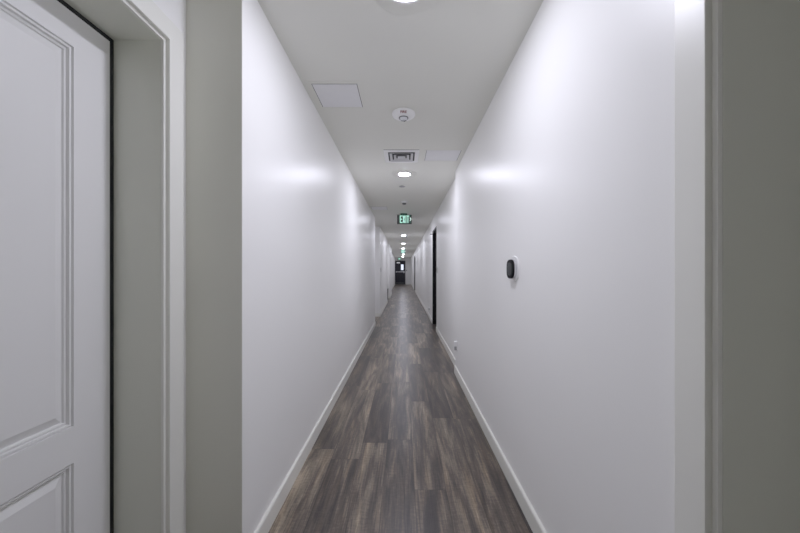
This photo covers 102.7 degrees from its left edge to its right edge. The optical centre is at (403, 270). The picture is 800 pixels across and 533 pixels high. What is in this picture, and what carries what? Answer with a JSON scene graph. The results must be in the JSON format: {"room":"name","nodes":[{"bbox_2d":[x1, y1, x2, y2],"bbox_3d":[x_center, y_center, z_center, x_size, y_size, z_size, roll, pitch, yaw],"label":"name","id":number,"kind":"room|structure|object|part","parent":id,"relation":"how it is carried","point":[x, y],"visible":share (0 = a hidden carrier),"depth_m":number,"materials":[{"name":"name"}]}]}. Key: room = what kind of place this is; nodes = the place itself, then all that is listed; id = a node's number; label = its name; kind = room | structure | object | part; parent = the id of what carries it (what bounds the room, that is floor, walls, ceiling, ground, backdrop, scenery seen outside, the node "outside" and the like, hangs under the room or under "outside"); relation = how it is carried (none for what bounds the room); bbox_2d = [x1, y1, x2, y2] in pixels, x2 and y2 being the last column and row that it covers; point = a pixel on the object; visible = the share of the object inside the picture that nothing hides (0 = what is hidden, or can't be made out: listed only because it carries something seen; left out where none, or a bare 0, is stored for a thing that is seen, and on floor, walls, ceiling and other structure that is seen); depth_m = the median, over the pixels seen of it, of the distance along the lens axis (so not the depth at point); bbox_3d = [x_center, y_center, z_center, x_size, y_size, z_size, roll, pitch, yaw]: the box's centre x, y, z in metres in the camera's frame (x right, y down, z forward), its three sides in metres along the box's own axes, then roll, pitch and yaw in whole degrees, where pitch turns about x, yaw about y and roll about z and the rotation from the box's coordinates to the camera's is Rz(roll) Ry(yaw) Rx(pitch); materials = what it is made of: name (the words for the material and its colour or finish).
{"room":"apartment building corridor","nodes":[
{"label":"apartment building corridor","id":0,"kind":"room"},
{"bbox_2d":[186,0,241,532],"bbox_3d":[-1.177,0.013,1.294,1.046,2.440,0.003,0,0,0],"label":"wall","id":1,"kind":"structure","parent":0,"point":[213,27],"depth_m":1.29,"materials":[{"name":"beige paint"}]},
{"bbox_2d":[152,0,394,532],"bbox_3d":[-1.177,0.013,13.650,1.046,2.440,31.100,0,0,0],"label":"wall","id":2,"kind":"structure","parent":0,"point":[318,269],"depth_m":1.81,"materials":[{"name":"paint"}]},
{"bbox_2d":[0,0,109,532],"bbox_3d":[-1.046,0.204,0.697,0.093,2.042,0.886,0,0,0],"label":"door","id":3,"kind":"structure","parent":2,"relation":"in","point":[55,66],"depth_m":0.96,"materials":[{"name":"paint"}]},
{"bbox_2d":[57,0,182,532],"bbox_3d":[-0.975,0.155,0.697,0.237,2.156,1.098,0,0,0],"label":"trim","id":4,"kind":"structure","parent":2,"relation":"attached to","point":[146,47],"depth_m":1.16,"materials":[{"name":"paint"}]},
{"bbox_2d":[254,284,394,532],"bbox_3d":[-0.795,1.187,13.650,0.310,0.092,31.100,0,0,0],"label":"baseboard","id":5,"kind":"structure","parent":2,"relation":"attached to","point":[265,524],"depth_m":2.03,"materials":[{"name":"paint"}]},
{"bbox_2d":[257,0,542,257],"bbox_3d":[0.000,-1.257,13.650,3.400,0.100,31.400,0,0,0],"label":"ceiling","id":6,"kind":"structure","parent":0,"point":[446,62],"depth_m":1.95,"materials":[{"name":"paint"}]},
{"bbox_2d":[306,81,366,108],"bbox_3d":[-0.450,-1.205,2.208,0.344,0.005,0.345,0,0,0],"label":"access panel","id":7,"kind":"object","parent":6,"relation":"attached to","point":[328,94],"visible":1,"depth_m":2.18,"materials":[{"name":"paint"}]},
{"bbox_3d":[-0.450,-1.206,2.209,0.287,0.004,0.285,0,0,0],"label":"panel door","id":8,"kind":"part","parent":7,"relation":"part of","materials":[{"name":"paint"}]},
{"bbox_2d":[383,150,418,161],"bbox_3d":[-0.026,-1.200,3.365,0.360,0.018,0.369,0,0,0],"label":"ceiling vent","id":9,"kind":"object","parent":6,"relation":"in","point":[390,155],"visible":1,"depth_m":3.34,"materials":[{"name":"white plastic"}]},
{"bbox_2d":[392,107,414,121],"bbox_3d":[-0.003,-1.174,2.440,0.178,0.068,0.178,0,0,0],"label":"fire alarm","id":10,"kind":"object","parent":6,"relation":"attached to","point":[403,114],"visible":1,"depth_m":2.40,"materials":[{"name":"white plastic"}]},
{"bbox_2d":[392,170,416,176],"bbox_3d":[0.004,-1.199,3.970,0.316,0.018,0.316,0,0,0],"label":"recessed light","id":11,"kind":"object","parent":6,"relation":"in","point":[399,173],"visible":1,"depth_m":3.94,"materials":[{"name":"paint"}]},
{"bbox_2d":[397,213,411,223],"bbox_3d":[0.009,-1.097,6.720,0.310,0.223,0.060,0,0,0],"label":"exit sign","id":12,"kind":"object","parent":6,"relation":"hanging from","point":[403,218],"visible":1,"depth_m":6.69,"materials":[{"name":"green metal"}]},
{"bbox_3d":[0.032,-1.083,6.695,0.245,0.176,0.003,0,0,0],"label":"plate","id":13,"kind":"part","parent":12,"relation":"part of","materials":[{"name":"plastic"}]},
{"bbox_2d":[375,0,436,14],"bbox_3d":[0.008,-1.199,1.350,0.316,0.018,0.316,0,0,0],"label":"recessed light","id":14,"kind":"object","parent":6,"relation":"in","point":[401,7],"visible":1,"depth_m":1.45,"materials":[{"name":"paint"}]},
{"bbox_2d":[422,149,464,161],"bbox_3d":[0.400,-1.205,3.345,0.400,0.005,0.350,0,0,0],"label":"access panel","id":15,"kind":"object","parent":6,"relation":"attached to","point":[429,155],"visible":1,"depth_m":3.34,"materials":[{"name":"paint"}]},
{"bbox_2d":[268,285,532,532],"bbox_3d":[0.000,1.283,13.650,3.400,0.100,31.400,0,0,0],"label":"floor","id":16,"kind":"structure","parent":0,"point":[402,447],"depth_m":2.13,"materials":[{"name":"plastic"}]},
{"bbox_2d":[395,258,410,284],"bbox_3d":[0.000,0.013,29.275,3.400,2.440,0.150,0,0,0],"label":"wall","id":17,"kind":"structure","parent":0,"point":[407,260],"depth_m":29.20,"materials":[{"name":"paint"}]},
{"bbox_2d":[395,261,404,283],"bbox_3d":[-0.357,0.166,29.172,0.879,2.114,0.115,0,0,0],"label":"door","id":18,"kind":"structure","parent":17,"relation":"in","point":[399,267],"depth_m":29.19,"materials":[{"name":"grey paint"}]},
{"bbox_2d":[411,0,673,532],"bbox_3d":[1.161,0.013,13.650,1.078,2.440,31.100,0,0,0],"label":"wall","id":19,"kind":"structure","parent":0,"point":[567,171],"depth_m":1.17,"materials":[{"name":"paint"}]},
{"bbox_2d":[414,256,414,289],"bbox_3d":[0.765,0.145,19.900,0.206,2.176,1.612,0,0,0],"label":"trim","id":20,"kind":"structure","parent":19,"relation":"attached to","point":[414,256],"depth_m":20.66,"materials":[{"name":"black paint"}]},
{"bbox_2d":[430,226,436,326],"bbox_3d":[0.737,0.156,7.027,0.262,2.154,0.906,0,0,0],"label":"trim","id":21,"kind":"structure","parent":19,"relation":"attached to","point":[434,232],"depth_m":7.41,"materials":[{"name":"black paint"}]},
{"bbox_2d":[411,284,546,532],"bbox_3d":[0.638,1.187,14.956,0.060,0.092,28.488,0,0,0],"label":"baseboard","id":22,"kind":"structure","parent":19,"relation":"attached to","point":[535,524],"depth_m":2.02,"materials":[{"name":"paint"}]},
{"bbox_2d":[506,256,518,281],"bbox_3d":[0.607,-0.011,1.800,0.032,0.148,0.148,0,0,0],"label":"thermostat","id":23,"kind":"object","parent":19,"relation":"attached to","point":[512,268],"visible":1,"depth_m":1.76,"materials":[{"name":"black plastic"}]},
{"bbox_2d":[674,0,799,532],"bbox_3d":[0.733,0.155,0.172,0.269,2.156,1.078,0,0,0],"label":"wall","id":24,"kind":"structure","parent":19,"relation":"attached to","point":[737,62],"depth_m":0.62,"materials":[{"name":"paint"}]}
]}

